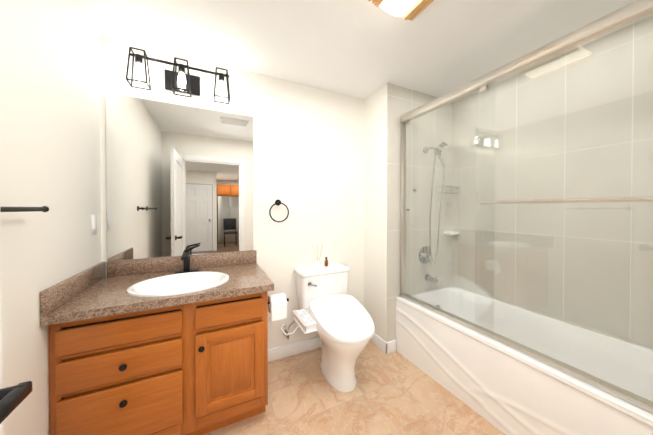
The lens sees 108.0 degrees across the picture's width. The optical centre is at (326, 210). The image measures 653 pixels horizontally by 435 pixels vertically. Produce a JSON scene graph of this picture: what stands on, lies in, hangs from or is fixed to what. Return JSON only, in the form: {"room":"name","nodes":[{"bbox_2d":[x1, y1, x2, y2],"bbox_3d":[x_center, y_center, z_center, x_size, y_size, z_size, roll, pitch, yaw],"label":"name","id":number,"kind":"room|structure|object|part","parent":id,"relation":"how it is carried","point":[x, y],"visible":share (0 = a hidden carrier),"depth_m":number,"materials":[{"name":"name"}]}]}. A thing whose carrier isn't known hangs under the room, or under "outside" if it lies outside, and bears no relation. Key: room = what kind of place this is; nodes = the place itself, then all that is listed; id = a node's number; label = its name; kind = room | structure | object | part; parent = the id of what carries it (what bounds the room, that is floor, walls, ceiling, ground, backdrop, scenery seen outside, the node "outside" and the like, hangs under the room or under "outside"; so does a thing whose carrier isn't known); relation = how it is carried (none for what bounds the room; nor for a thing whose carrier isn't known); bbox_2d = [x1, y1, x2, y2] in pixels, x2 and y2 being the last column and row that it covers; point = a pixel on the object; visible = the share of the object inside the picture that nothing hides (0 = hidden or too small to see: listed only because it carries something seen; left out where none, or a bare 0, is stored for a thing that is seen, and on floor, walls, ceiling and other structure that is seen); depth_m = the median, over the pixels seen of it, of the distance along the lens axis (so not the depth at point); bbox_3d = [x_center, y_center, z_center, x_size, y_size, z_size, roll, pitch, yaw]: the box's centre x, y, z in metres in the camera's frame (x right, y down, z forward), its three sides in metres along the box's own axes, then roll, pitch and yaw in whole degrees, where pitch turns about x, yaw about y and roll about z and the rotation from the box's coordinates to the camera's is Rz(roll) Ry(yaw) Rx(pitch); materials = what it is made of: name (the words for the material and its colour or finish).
{"room":"bathroom","nodes":[
{"label":"bathroom","id":0,"kind":"room"},
{"bbox_2d":[0,0,103,434],"bbox_3d":[-1.029,0.091,0.498,0.120,2.440,2.250,0,1,-26],"label":"wall","id":1,"kind":"structure","parent":0,"point":[52,54],"depth_m":1.01,"materials":[{"name":"paint"}]},
{"bbox_2d":[0,220,31,434],"bbox_3d":[-0.511,0.293,0.120,0.163,2.027,0.826,0,1,-26],"label":"door","id":2,"kind":"structure","parent":1,"relation":"in","point":[12,398],"depth_m":0.46,"materials":[{"name":"paint"}]},
{"bbox_2d":[0,206,48,211],"bbox_3d":[-0.987,-0.003,0.641,0.078,0.046,0.600,0,1,-26],"label":"towel bar","id":3,"kind":"object","parent":1,"relation":"attached to","point":[24,209],"visible":0.98,"depth_m":0.81,"materials":[{"name":"black metal"}]},
{"bbox_2d":[91,215,96,233],"bbox_3d":[-1.419,0.086,1.453,0.010,0.116,0.072,0,1,-26],"label":"light switch","id":4,"kind":"object","parent":1,"relation":"attached to","point":[93,224],"visible":1,"depth_m":1.44,"materials":[{"name":"plastic"}]},
{"bbox_2d":[104,36,363,348],"bbox_3d":[-0.508,0.076,2.080,2.440,2.440,0.100,0,1,-26],"label":"wall","id":5,"kind":"structure","parent":0,"point":[319,163],"depth_m":2.11,"materials":[{"name":"paint"}]},
{"bbox_2d":[126,47,229,103],"bbox_3d":[-1.016,-0.933,1.682,0.610,0.220,0.150,0,1,-26],"label":"sconce","id":6,"kind":"object","parent":5,"relation":"attached to","point":[192,86],"depth_m":1.66,"materials":[{"name":"black metal"}]},
{"bbox_3d":[-1.232,-0.911,1.557,0.051,0.100,0.051,0,1,-38],"label":"vanity light bulb","id":7,"kind":"part","parent":6,"relation":"part of","materials":[{"name":"white glass"}]},
{"bbox_3d":[-1.014,-0.912,1.663,0.051,0.100,0.051,0,1,-38],"label":"vanity light bulb","id":8,"kind":"part","parent":6,"relation":"part of","materials":[{"name":"white glass"}]},
{"bbox_3d":[-0.784,-0.913,1.775,0.051,0.100,0.051,0,1,-38],"label":"vanity light bulb","id":9,"kind":"part","parent":6,"relation":"part of","materials":[{"name":"white glass"}]},
{"bbox_2d":[106,93,252,260],"bbox_3d":[-1.028,-0.220,1.763,0.930,1.102,0.006,0,1,-26],"label":"mirror","id":10,"kind":"object","parent":5,"relation":"attached to","point":[179,179],"visible":0.93,"depth_m":1.73,"materials":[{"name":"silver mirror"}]},
{"bbox_2d":[269,200,288,221],"bbox_3d":[-0.409,0.003,2.037,0.171,0.196,0.059,0,1,-26],"label":"towel ring","id":11,"kind":"object","parent":5,"relation":"attached to","point":[277,202],"visible":0.96,"depth_m":2.02,"materials":[{"name":"black metal"}]},
{"bbox_2d":[268,336,320,361],"bbox_3d":[-0.098,1.242,2.225,1.085,0.105,0.018,0,1,-26],"label":"baseboard","id":12,"kind":"structure","parent":5,"relation":"attached to","point":[291,349],"depth_m":2.12,"materials":[{"name":"paint"}]},
{"bbox_2d":[204,340,504,434],"bbox_3d":[0.304,1.329,1.258,3.170,0.050,2.310,0,1,-26],"label":"floor","id":13,"kind":"structure","parent":0,"point":[396,393],"depth_m":1.59,"materials":[{"name":"tile"}]},
{"bbox_2d":[40,244,273,434],"bbox_3d":[-0.894,0.778,1.492,0.984,1.047,0.628,0,1,-26],"label":"bathroom vanity","id":14,"kind":"object","parent":13,"relation":"on","point":[175,345],"visible":1,"depth_m":1.24,"materials":[{"name":"brown wood"}]},
{"bbox_2d":[281,263,374,391],"bbox_3d":[0.002,0.904,1.864,0.644,0.787,0.746,0,1,-26],"label":"toilet","id":15,"kind":"object","parent":13,"relation":"on","point":[334,316],"visible":1,"depth_m":1.80,"materials":[{"name":"ceramic"}]},
{"bbox_2d":[312,245,322,267],"bbox_3d":[-0.073,0.404,2.116,0.112,0.205,0.054,0,1,-26],"label":"reed diffuser","id":16,"kind":"object","parent":15,"relation":"on","point":[317,263],"visible":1,"depth_m":2.10,"materials":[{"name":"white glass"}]},
{"bbox_2d":[396,285,652,434],"bbox_3d":[1.323,1.050,1.656,0.782,0.500,1.556,0,1,-26],"label":"bathtub","id":17,"kind":"object","parent":13,"relation":"on","point":[505,389],"visible":0.98,"depth_m":1.48,"materials":[{"name":"ceramic"}]},
{"bbox_2d":[400,0,652,412],"bbox_3d":[1.024,-0.035,1.500,0.110,1.671,1.552,0,1,-26],"label":"shower door","id":18,"kind":"structure","parent":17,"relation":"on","point":[627,15],"depth_m":1.25,"materials":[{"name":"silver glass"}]},
{"bbox_2d":[77,0,635,98],"bbox_3d":[0.317,-1.176,1.207,3.170,0.080,2.370,0,1,-26],"label":"ceiling","id":19,"kind":"structure","parent":0,"point":[362,49],"depth_m":1.54,"materials":[{"name":"paint"}]},
{"bbox_2d":[368,0,433,20],"bbox_3d":[0.417,-1.095,1.139,0.310,0.080,0.318,0,1,-26],"label":"ceiling light","id":20,"kind":"object","parent":19,"relation":"attached to","point":[411,10],"visible":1,"depth_m":1.24,"materials":[{"name":"brown wood"}]},
{"bbox_2d":[364,83,386,341],"bbox_3d":[0.582,0.073,2.344,0.250,2.440,0.339,0,1,-26],"label":"wall","id":21,"kind":"structure","parent":0,"point":[375,105],"depth_m":2.27,"materials":[{"name":"paint"}]},
{"bbox_2d":[370,333,391,354],"bbox_3d":[0.480,1.241,2.296,0.044,0.105,0.354,0,1,-26],"label":"baseboard","id":22,"kind":"structure","parent":21,"relation":"attached to","point":[384,346],"depth_m":2.18,"materials":[{"name":"paint"}]},
{"bbox_2d":[387,83,454,341],"bbox_3d":[0.916,0.073,2.366,0.870,2.440,0.090,0,1,-26],"label":"tiled wall","id":23,"kind":"structure","parent":0,"point":[401,100],"depth_m":2.29,"materials":[{"name":"tile"}]},
{"bbox_2d":[413,142,459,284],"bbox_3d":[1.126,0.040,2.285,0.552,1.329,0.236,0,1,-26],"label":"shower fixture","id":24,"kind":"object","parent":23,"relation":"attached to","point":[429,255],"depth_m":2.29,"materials":[{"name":"silver metal"}]},
{"bbox_2d":[451,15,652,348],"bbox_3d":[1.779,0.079,1.724,0.100,2.440,2.000,0,1,-26],"label":"tiled wall","id":25,"kind":"structure","parent":0,"point":[588,96],"depth_m":1.70,"materials":[{"name":"tile"}]},
{"bbox_3d":[-0.327,0.601,1.567,0.155,0.044,0.043,0,1,-26],"label":"toilet paper holder","id":26,"kind":"object","parent":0,"visible":0},
{"bbox_2d":[268,293,286,320],"bbox_3d":[-0.326,0.626,1.567,0.102,0.142,0.114,0,1,-26],"label":"toilet paper roll","id":27,"kind":"object","parent":26,"relation":"on","point":[277,307],"visible":0.98,"depth_m":1.52,"materials":[{"name":"white paper"}]}
]}

